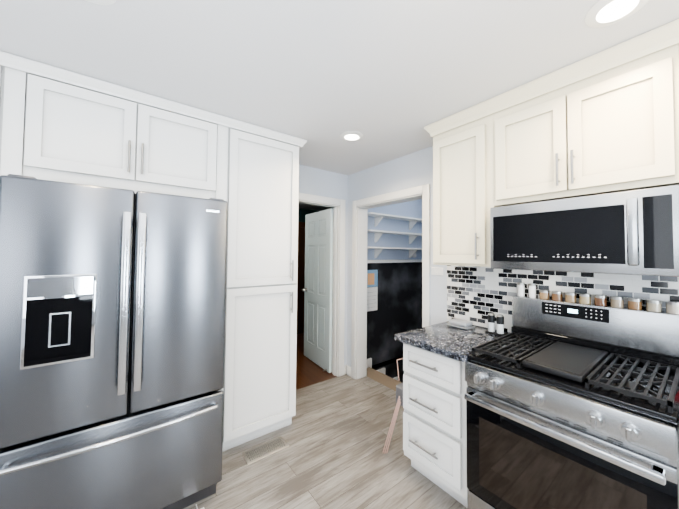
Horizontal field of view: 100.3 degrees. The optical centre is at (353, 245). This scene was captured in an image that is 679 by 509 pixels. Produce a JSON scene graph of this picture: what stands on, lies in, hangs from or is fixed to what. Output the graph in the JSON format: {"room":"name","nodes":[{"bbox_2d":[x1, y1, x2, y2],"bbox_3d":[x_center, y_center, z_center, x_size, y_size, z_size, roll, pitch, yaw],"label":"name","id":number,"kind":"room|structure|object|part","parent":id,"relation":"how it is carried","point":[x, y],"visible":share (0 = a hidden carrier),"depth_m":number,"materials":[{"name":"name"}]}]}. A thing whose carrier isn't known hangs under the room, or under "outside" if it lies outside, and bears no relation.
{"room":"kitchen","nodes":[
{"label":"kitchen","id":0,"kind":"room"},
{"bbox_2d":[298,208,318,221],"bbox_3d":[-1.871,0.391,5.576,3.600,2.440,0.100,2,-2,-39],"label":"wall","id":1,"kind":"structure","parent":0,"point":[302,213],"depth_m":6.15,"materials":[{"name":"teal"}]},
{"bbox_2d":[302,208,332,372],"bbox_3d":[-0.474,0.550,3.791,0.197,2.013,0.745,2,-2,-39],"label":"door leaf","id":2,"kind":"structure","parent":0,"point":[317,289],"depth_m":3.72,"materials":[{"name":"white wood"}]},
{"bbox_2d":[183,333,466,508],"bbox_3d":[-0.301,1.546,2.002,5.350,0.060,7.600,2,-2,-39],"label":"floor","id":3,"kind":"structure","parent":0,"point":[334,434],"depth_m":1.99,"materials":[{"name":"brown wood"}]},
{"bbox_2d":[0,51,19,175],"bbox_3d":[-2.164,0.266,1.430,0.722,2.436,0.610,2,-2,-39],"label":"tall cabinet","id":4,"kind":"object","parent":3,"relation":"on","point":[9,63],"depth_m":1.42,"materials":[{"name":"white wood"}]},
{"bbox_3d":[-1.512,-0.905,1.959,2.343,0.055,0.641,2,-2,-39],"label":"crown","id":5,"kind":"part","parent":4,"relation":"part of","materials":[{"name":"white wood"}]},
{"bbox_2d":[0,174,227,508],"bbox_3d":[-1.391,0.605,1.760,0.905,1.790,0.992,2,-2,-39],"label":"fridge","id":6,"kind":"object","parent":3,"relation":"on","point":[112,324],"visible":1,"depth_m":1.38,"materials":[{"name":"grey metal"}]},
{"bbox_2d":[216,115,303,451],"bbox_3d":[-0.912,0.306,2.431,0.656,2.436,0.610,2,-2,-39],"label":"tall cabinet","id":7,"kind":"object","parent":3,"relation":"on","point":[257,168],"depth_m":2.20,"materials":[{"name":"white wood"}]},
{"bbox_2d":[241,436,288,464],"bbox_3d":[-0.652,1.514,2.106,0.310,0.005,0.150,2,-2,-39],"label":"floor vent","id":8,"kind":"object","parent":3,"relation":"in","point":[261,451],"visible":1,"depth_m":2.09,"materials":[{"name":"beige metal"}]},
{"bbox_2d":[297,222,332,333],"bbox_3d":[-0.999,0.596,5.679,1.100,2.050,0.810,2,-2,-39],"label":"wall","id":9,"kind":"structure","parent":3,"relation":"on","point":[301,277],"depth_m":5.20,"materials":[{"name":"brown wood"}]},
{"bbox_2d":[382,396,400,452],"bbox_3d":[0.273,1.271,2.003,0.075,0.503,0.206,2,-2,-39],"label":"chair leg","id":10,"kind":"object","parent":3,"relation":"on","point":[395,414],"visible":1,"depth_m":1.99,"materials":[{"name":"beige wood"}]},
{"bbox_2d":[400,341,468,506],"bbox_3d":[0.730,1.085,1.930,0.645,0.876,0.477,2,-2,-39],"label":"base cabinet","id":11,"kind":"object","parent":3,"relation":"on","point":[435,357],"depth_m":1.71,"materials":[{"name":"wood"}]},
{"bbox_2d":[395,321,508,364],"bbox_3d":[0.707,0.626,1.946,0.684,0.038,0.513,2,-2,-39],"label":"countertop","id":12,"kind":"structure","parent":11,"relation":"on","point":[456,343],"depth_m":1.84,"materials":[{"name":"grey stone"}]},
{"bbox_2d":[446,318,475,329],"bbox_3d":[0.816,0.591,2.156,0.120,0.045,0.180,2,-2,-39],"label":"dish","id":13,"kind":"object","parent":12,"relation":"on","point":[461,324],"visible":1,"depth_m":2.12,"materials":[{"name":"white ceramic"}]},
{"bbox_2d":[485,313,506,335],"bbox_3d":[0.987,0.541,1.961,0.070,0.135,0.120,2,-2,-39],"label":"grinders","id":14,"kind":"object","parent":12,"relation":"on","point":[499,322],"visible":0.98,"depth_m":1.95,"materials":[{"name":"black metal"}]},
{"bbox_2d":[464,296,678,508],"bbox_3d":[1.074,0.917,1.413,0.728,1.185,0.754,2,-2,-39],"label":"range","id":15,"kind":"object","parent":3,"relation":"on","point":[572,405],"visible":1,"depth_m":1.28,"materials":[{"name":"silver metal"}]},
{"bbox_2d":[517,283,678,313],"bbox_3d":[1.339,0.286,1.630,0.056,0.089,0.730,2,-2,-39],"label":"spice jars","id":16,"kind":"object","parent":15,"relation":"on","point":[653,305],"visible":0.96,"depth_m":1.56,"materials":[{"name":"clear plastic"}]},
{"bbox_2d":[0,0,678,210],"bbox_3d":[0.109,-0.950,2.390,6.550,0.080,7.800,2,-2,-39],"label":"ceiling","id":17,"kind":"structure","parent":0,"point":[389,80],"depth_m":1.38,"materials":[{"name":"white paint"}]},
{"bbox_2d":[85,0,115,4],"bbox_3d":[-0.983,-0.953,1.024,0.196,0.012,0.196,2,-2,-39],"label":"recessed light","id":18,"kind":"object","parent":17,"relation":"in","point":[104,2],"visible":1,"depth_m":1.10,"materials":[{"name":"beige plastic"}]},
{"bbox_2d":[340,131,363,140],"bbox_3d":[-0.013,-0.906,2.349,0.196,0.012,0.196,2,-2,-39],"label":"recessed light","id":19,"kind":"object","parent":17,"relation":"in","point":[351,135],"visible":1,"depth_m":2.33,"materials":[{"name":"white plastic"}]},
{"bbox_2d":[585,0,648,27],"bbox_3d":[1.037,-0.935,1.115,0.196,0.012,0.196,2,-2,-39],"label":"recessed light","id":20,"kind":"object","parent":17,"relation":"in","point":[602,13],"visible":1,"depth_m":1.12,"materials":[{"name":"white plastic"}]},
{"bbox_2d":[299,164,421,382],"bbox_3d":[-0.528,1.180,3.183,6.450,4.140,0.115,2,-2,-39],"label":"wall","id":21,"kind":"structure","parent":0,"point":[399,302],"depth_m":3.94,"materials":[{"name":"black paint"}]},
{"bbox_2d":[16,57,215,198],"bbox_3d":[-1.518,-0.614,1.968,0.914,0.636,0.610,2,-2,-39],"label":"upper cabinet","id":22,"kind":"object","parent":21,"relation":"attached to","point":[60,125],"depth_m":1.66,"materials":[{"name":"white wood"}]},
{"bbox_2d":[298,193,345,376],"bbox_3d":[-0.500,0.488,3.211,0.910,2.125,0.133,2,-2,-39],"label":"door frame","id":23,"kind":"structure","parent":21,"relation":"attached to","point":[338,310],"depth_m":3.42,"materials":[{"name":"white wood"}]},
{"bbox_2d":[367,270,377,311],"bbox_3d":[0.228,0.587,3.722,0.245,0.540,0.006,2,-2,-39],"label":"calendar","id":24,"kind":"object","parent":21,"relation":"hanging from","point":[372,283],"visible":0.67,"depth_m":3.74,"materials":[{"name":"white paper"}]},
{"bbox_2d":[367,358,397,379],"bbox_3d":[0.718,2.215,4.067,1.750,1.465,0.021,2,-2,-39],"label":"baseboard","id":25,"kind":"structure","parent":21,"relation":"attached to","point":[369,364],"depth_m":3.69,"materials":[{"name":"white wood"}]},
{"bbox_2d":[367,212,421,262],"bbox_3d":[1.047,-0.068,4.266,2.399,0.635,0.203,2,-2,-39],"label":"shelves","id":26,"kind":"object","parent":21,"relation":"attached to","point":[378,217],"visible":0.58,"depth_m":3.82,"materials":[{"name":"white wood"}]},
{"bbox_2d":[396,383,402,405],"bbox_3d":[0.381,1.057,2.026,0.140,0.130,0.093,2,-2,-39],"label":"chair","id":27,"kind":"object","parent":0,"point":[399,389],"depth_m":1.99,"materials":[{"name":"grey"}]},
{"bbox_2d":[397,358,402,380],"bbox_3d":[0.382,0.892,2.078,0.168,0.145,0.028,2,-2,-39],"label":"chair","id":28,"kind":"object","parent":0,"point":[401,358],"depth_m":2.03,"materials":[{"name":"grey wood"}]},
{"bbox_2d":[346,146,509,366],"bbox_3d":[1.445,0.301,1.709,0.150,2.440,4.915,2,-2,-39],"label":"wall","id":29,"kind":"structure","parent":0,"point":[414,169],"depth_m":2.85,"materials":[{"name":"white paint"}]},
{"bbox_2d":[346,365,350,376],"bbox_3d":[0.367,1.493,2.879,0.014,0.110,1.467,2,-2,-39],"label":"baseboard","id":30,"kind":"structure","parent":29,"relation":"attached to","point":[348,370],"depth_m":3.40,"materials":[{"name":"white wood"}]},
{"bbox_2d":[351,184,429,378],"bbox_3d":[0.393,0.502,3.004,0.168,2.100,1.110,2,-2,-39],"label":"door frame","id":31,"kind":"structure","parent":29,"relation":"attached to","point":[360,207],"depth_m":3.33,"materials":[{"name":"white wood"}]},
{"bbox_2d":[431,267,442,275],"bbox_3d":[0.733,0.223,2.476,0.010,0.070,0.120,2,-2,-39],"label":"switch plate","id":32,"kind":"object","parent":29,"relation":"attached to","point":[437,271],"visible":1,"depth_m":2.47,"materials":[{"name":"white plastic"}]},
{"bbox_2d":[428,99,492,266],"bbox_3d":[0.865,-0.385,2.062,0.344,1.052,0.454,2,-2,-39],"label":"upper cabinet","id":33,"kind":"object","parent":29,"relation":"attached to","point":[462,141],"depth_m":1.94,"materials":[{"name":"white wood"}]},
{"bbox_2d":[447,265,678,332],"bbox_3d":[1.484,0.366,1.530,0.008,0.468,2.210,2,-2,-39],"label":"backsplash","id":34,"kind":"structure","parent":29,"relation":"attached to","point":[476,295],"depth_m":1.97,"materials":[{"name":"tile"}]},
{"bbox_2d":[492,19,678,206],"bbox_3d":[1.250,-0.588,1.587,0.344,0.667,0.775,2,-2,-39],"label":"upper cabinet","id":35,"kind":"object","parent":29,"relation":"attached to","point":[606,121],"depth_m":1.40,"materials":[{"name":"white wood"}]},
{"bbox_3d":[1.357,-0.886,1.440,0.376,0.079,2.160,2,-2,-39],"label":"crown","id":36,"kind":"part","parent":35,"relation":"part of","materials":[{"name":"white wood"}]},
{"bbox_2d":[490,185,678,276],"bbox_3d":[1.198,-0.049,1.521,0.481,0.367,0.753,2,-2,-39],"label":"microwave","id":37,"kind":"object","parent":35,"relation":"attached to","point":[633,232],"visible":1,"depth_m":1.32,"materials":[{"name":"grey metal"}]},
{"bbox_3d":[1.186,-0.059,1.199,0.060,0.286,0.036,2,-2,-39],"label":"handle","id":38,"kind":"part","parent":37,"relation":"part of","materials":[{"name":"silver metal"}]},
{"label":"outside","id":39,"kind":"structure","parent":0,"visible":0},
{"bbox_2d":[367,367,401,390],"bbox_3d":[1.372,2.459,3.798,2.450,1.750,1.250,2,-2,-39],"label":"stairs","id":40,"kind":"structure","parent":39,"point":[384,379],"depth_m":3.33,"materials":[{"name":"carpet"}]}
]}

